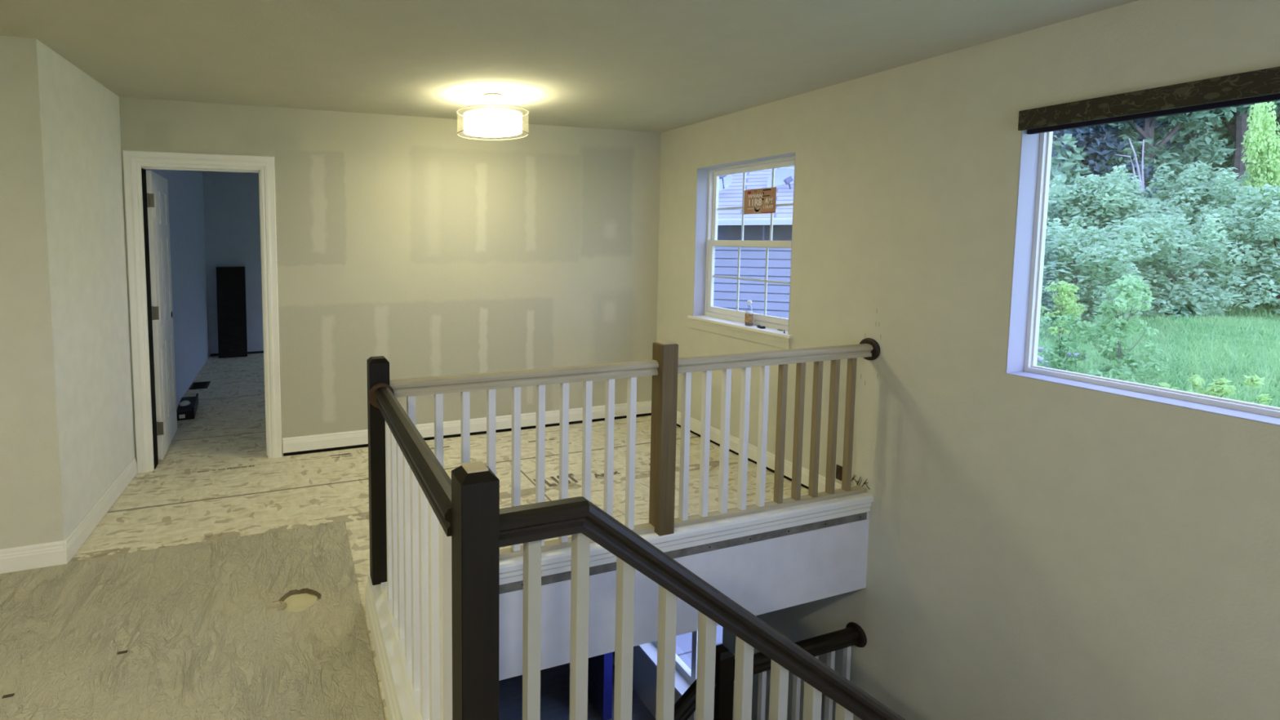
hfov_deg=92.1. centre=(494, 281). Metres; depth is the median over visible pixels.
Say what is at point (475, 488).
newel post
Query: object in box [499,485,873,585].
trim
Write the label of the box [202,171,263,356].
wall
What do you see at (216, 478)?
floor
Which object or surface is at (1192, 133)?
tree
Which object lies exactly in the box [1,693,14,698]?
scrap
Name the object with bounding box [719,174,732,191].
satellite dish
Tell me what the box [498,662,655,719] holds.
floor
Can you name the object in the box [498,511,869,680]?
wall
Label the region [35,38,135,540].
wall
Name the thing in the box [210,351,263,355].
baseboard
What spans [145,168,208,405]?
wall
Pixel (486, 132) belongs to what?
diffuser
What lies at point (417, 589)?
guard railing
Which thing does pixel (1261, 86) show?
roller blind
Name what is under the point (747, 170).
grille
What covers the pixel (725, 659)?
newel post
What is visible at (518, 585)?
trim
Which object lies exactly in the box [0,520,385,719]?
floor underlay
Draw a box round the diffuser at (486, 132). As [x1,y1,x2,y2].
[463,127,521,137]
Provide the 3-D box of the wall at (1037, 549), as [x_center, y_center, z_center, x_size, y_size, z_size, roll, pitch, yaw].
[1.907,1.411,4.115,0.171,5.190,10.920,-1,5,-19]
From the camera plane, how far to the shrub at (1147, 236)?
12.84 m
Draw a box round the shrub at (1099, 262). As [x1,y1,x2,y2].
[1040,225,1146,325]
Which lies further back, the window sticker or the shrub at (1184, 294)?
the shrub at (1184, 294)
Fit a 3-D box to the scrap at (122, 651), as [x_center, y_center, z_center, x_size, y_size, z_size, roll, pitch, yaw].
[-1.391,1.385,2.245,0.032,0.003,0.011,-1,5,-19]
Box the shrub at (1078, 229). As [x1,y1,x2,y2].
[1040,215,1093,312]
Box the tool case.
[176,393,198,420]
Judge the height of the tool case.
0.100 m
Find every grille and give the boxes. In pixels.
[713,246,790,315]
[717,168,793,240]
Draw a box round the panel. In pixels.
[216,266,247,358]
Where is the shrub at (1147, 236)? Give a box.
[1059,217,1175,318]
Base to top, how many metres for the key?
0.018 m
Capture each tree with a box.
[1039,313,1089,373]
[1048,133,1091,200]
[1051,121,1170,208]
[1080,106,1237,208]
[1083,116,1201,178]
[1115,120,1279,161]
[1115,137,1144,198]
[1137,100,1279,182]
[1199,111,1279,147]
[1232,101,1279,255]
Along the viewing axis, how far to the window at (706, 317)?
4.49 m
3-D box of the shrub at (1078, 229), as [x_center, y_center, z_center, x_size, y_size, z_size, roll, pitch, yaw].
[12.231,-0.368,13.874,2.410,2.282,2.722,2,5,24]
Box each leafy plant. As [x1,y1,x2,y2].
[1040,280,1085,337]
[1086,369,1102,377]
[1157,373,1273,404]
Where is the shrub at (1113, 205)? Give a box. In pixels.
[1057,173,1183,277]
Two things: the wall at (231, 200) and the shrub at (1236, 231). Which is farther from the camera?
the shrub at (1236, 231)
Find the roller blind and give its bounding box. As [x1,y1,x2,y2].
[1017,66,1279,134]
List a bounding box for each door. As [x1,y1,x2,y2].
[122,150,282,473]
[566,652,613,719]
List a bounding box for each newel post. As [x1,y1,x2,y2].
[366,355,389,585]
[451,461,499,719]
[648,340,678,536]
[713,644,734,719]
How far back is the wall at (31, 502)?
2.74 m
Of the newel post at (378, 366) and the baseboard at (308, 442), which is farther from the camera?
the baseboard at (308, 442)
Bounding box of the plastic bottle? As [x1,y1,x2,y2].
[744,300,753,325]
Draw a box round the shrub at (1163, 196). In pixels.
[1108,160,1231,258]
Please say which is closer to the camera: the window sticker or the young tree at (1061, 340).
the window sticker
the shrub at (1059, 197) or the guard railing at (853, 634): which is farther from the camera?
the shrub at (1059, 197)
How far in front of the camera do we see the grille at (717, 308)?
4.39 m
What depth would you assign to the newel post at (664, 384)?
2.85 m
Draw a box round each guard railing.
[368,382,452,719]
[389,337,879,559]
[733,622,866,719]
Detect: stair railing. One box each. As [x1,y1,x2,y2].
[499,496,905,719]
[674,679,716,719]
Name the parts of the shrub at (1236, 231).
stem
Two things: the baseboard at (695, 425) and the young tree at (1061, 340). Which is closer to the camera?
the baseboard at (695, 425)
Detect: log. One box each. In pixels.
[1036,355,1052,368]
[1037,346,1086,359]
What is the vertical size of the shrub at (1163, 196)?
2.977 m
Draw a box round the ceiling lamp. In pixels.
[457,93,528,140]
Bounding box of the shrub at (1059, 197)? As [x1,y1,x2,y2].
[1046,174,1103,267]
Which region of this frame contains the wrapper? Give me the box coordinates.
[179,400,191,405]
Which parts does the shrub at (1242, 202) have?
stem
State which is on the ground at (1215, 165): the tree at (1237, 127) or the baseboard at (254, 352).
the tree at (1237, 127)
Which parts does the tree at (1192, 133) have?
stem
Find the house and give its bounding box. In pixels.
[713,165,794,318]
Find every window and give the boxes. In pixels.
[637,630,697,697]
[687,151,795,349]
[1005,129,1279,426]
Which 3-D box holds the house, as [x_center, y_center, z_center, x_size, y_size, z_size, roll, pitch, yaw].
[3.151,0.023,11.861,7.650,7.091,5.340,2,5,26]
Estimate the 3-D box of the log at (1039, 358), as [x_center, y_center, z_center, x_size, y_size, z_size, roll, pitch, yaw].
[8.765,1.248,9.650,0.092,0.137,1.103,2,5,25]
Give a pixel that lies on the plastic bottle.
(748, 319)
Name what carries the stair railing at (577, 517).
on the staircase
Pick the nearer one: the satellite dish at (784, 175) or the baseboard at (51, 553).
the baseboard at (51, 553)
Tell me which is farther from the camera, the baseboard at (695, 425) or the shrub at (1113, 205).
the shrub at (1113, 205)
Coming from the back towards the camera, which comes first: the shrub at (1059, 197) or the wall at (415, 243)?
the shrub at (1059, 197)
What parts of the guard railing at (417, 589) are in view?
shoe rail, handrail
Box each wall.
[0,35,63,549]
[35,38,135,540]
[119,96,661,460]
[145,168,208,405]
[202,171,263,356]
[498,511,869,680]
[612,0,1279,719]
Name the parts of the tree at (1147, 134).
stem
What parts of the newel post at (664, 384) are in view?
post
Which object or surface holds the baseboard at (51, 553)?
attached to the wall at (31, 502)
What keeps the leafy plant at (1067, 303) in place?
on the ground at (1215, 165)
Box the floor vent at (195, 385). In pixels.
[189,381,210,389]
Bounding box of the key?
[756,324,765,328]
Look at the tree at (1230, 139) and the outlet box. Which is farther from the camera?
the tree at (1230, 139)
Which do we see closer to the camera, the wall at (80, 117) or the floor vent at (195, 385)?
the wall at (80, 117)
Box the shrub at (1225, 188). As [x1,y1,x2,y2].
[1148,167,1278,257]
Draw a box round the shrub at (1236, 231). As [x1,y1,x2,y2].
[1173,206,1279,307]
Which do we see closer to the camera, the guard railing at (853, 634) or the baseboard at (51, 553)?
the baseboard at (51, 553)
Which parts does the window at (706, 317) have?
sill, sash, sash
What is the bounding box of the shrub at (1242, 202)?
[1224,183,1279,313]
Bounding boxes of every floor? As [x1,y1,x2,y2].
[70,353,808,719]
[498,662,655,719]
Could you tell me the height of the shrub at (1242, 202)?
2.770 m
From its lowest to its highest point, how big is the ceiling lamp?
0.242 m
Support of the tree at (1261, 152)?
on the ground at (1215, 165)
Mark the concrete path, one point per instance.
(683, 642)
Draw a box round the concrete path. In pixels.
[675,624,722,670]
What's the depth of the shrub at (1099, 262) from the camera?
12.16 m
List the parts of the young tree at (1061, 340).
stem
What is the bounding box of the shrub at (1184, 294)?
[1104,213,1279,318]
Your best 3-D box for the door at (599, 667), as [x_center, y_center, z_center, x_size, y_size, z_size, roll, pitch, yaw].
[0.874,2.865,5.687,0.085,2.030,0.874,-1,5,-19]
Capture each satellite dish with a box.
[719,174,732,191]
[766,167,794,189]
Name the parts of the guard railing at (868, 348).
handrail, shoe rail, handrail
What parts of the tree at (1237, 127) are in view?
stem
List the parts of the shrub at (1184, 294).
stem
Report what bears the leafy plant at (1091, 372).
on the ground at (1215, 165)
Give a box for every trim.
[283,413,818,492]
[364,572,417,719]
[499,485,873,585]
[499,511,866,594]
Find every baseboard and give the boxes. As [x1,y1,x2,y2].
[0,540,67,573]
[62,457,137,563]
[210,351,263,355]
[282,400,651,453]
[676,410,841,491]
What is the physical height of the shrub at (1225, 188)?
2.626 m
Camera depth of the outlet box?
3.50 m
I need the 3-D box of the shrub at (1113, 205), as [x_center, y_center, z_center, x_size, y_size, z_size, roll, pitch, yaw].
[15.910,-1.275,15.190,2.365,3.004,2.699,1,4,14]
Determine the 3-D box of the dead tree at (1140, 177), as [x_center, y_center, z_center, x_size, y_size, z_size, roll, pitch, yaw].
[20.625,-3.122,19.453,1.081,3.051,0.071,0,4,-1]
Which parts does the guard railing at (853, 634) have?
handrail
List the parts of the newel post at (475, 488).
post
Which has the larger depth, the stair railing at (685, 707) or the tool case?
the tool case
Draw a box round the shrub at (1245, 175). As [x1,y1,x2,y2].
[1235,156,1279,244]
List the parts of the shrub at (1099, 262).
stem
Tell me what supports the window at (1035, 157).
in the wall at (1037, 549)
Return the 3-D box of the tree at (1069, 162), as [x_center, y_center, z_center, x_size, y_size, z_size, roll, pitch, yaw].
[16.542,-6.809,21.080,6.658,12.100,6.724,4,6,42]
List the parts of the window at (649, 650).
frame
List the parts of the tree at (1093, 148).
stem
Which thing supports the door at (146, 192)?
in the wall at (415, 243)
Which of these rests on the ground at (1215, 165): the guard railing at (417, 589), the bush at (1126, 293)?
the bush at (1126, 293)
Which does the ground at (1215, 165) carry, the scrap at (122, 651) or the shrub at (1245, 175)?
the shrub at (1245, 175)
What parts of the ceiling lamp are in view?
lamp shade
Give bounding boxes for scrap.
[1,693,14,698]
[117,649,127,654]
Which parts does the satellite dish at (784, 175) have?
feed arm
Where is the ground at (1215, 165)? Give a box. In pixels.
[1036,126,1279,406]
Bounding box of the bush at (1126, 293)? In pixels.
[1075,273,1168,385]
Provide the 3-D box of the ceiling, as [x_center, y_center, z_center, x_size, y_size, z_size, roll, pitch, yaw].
[-1.456,-1.168,2.760,7.290,0.150,10.920,-1,5,-19]
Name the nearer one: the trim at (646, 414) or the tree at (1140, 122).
the trim at (646, 414)
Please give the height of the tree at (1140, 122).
13.756 m
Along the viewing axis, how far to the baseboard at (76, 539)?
3.27 m
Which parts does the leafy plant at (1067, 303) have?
stem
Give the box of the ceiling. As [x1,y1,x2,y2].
[0,0,1138,133]
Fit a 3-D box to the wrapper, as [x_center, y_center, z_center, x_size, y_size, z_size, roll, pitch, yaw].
[-2.735,1.067,5.311,0.088,0.032,0.117,-1,5,-19]
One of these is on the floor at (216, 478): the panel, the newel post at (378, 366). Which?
the panel
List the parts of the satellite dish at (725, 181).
feed arm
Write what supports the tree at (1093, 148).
on the ground at (1215, 165)
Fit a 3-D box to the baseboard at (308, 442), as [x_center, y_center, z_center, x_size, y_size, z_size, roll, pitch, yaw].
[-0.042,1.125,4.761,3.084,0.105,0.014,-1,5,-19]
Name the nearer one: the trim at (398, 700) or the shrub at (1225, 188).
the trim at (398, 700)
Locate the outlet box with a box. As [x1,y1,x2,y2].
[835,464,842,480]
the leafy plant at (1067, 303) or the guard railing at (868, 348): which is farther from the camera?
the leafy plant at (1067, 303)
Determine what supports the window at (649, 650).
in the wall at (1037, 549)
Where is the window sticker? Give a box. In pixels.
[743,186,776,214]
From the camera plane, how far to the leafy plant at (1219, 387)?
6.99 m
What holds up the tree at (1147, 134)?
on the ground at (1215, 165)
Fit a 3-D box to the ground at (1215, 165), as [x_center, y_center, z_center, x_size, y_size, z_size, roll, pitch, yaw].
[28.122,-3.550,17.480,58.310,13.590,47.200,-1,5,-19]

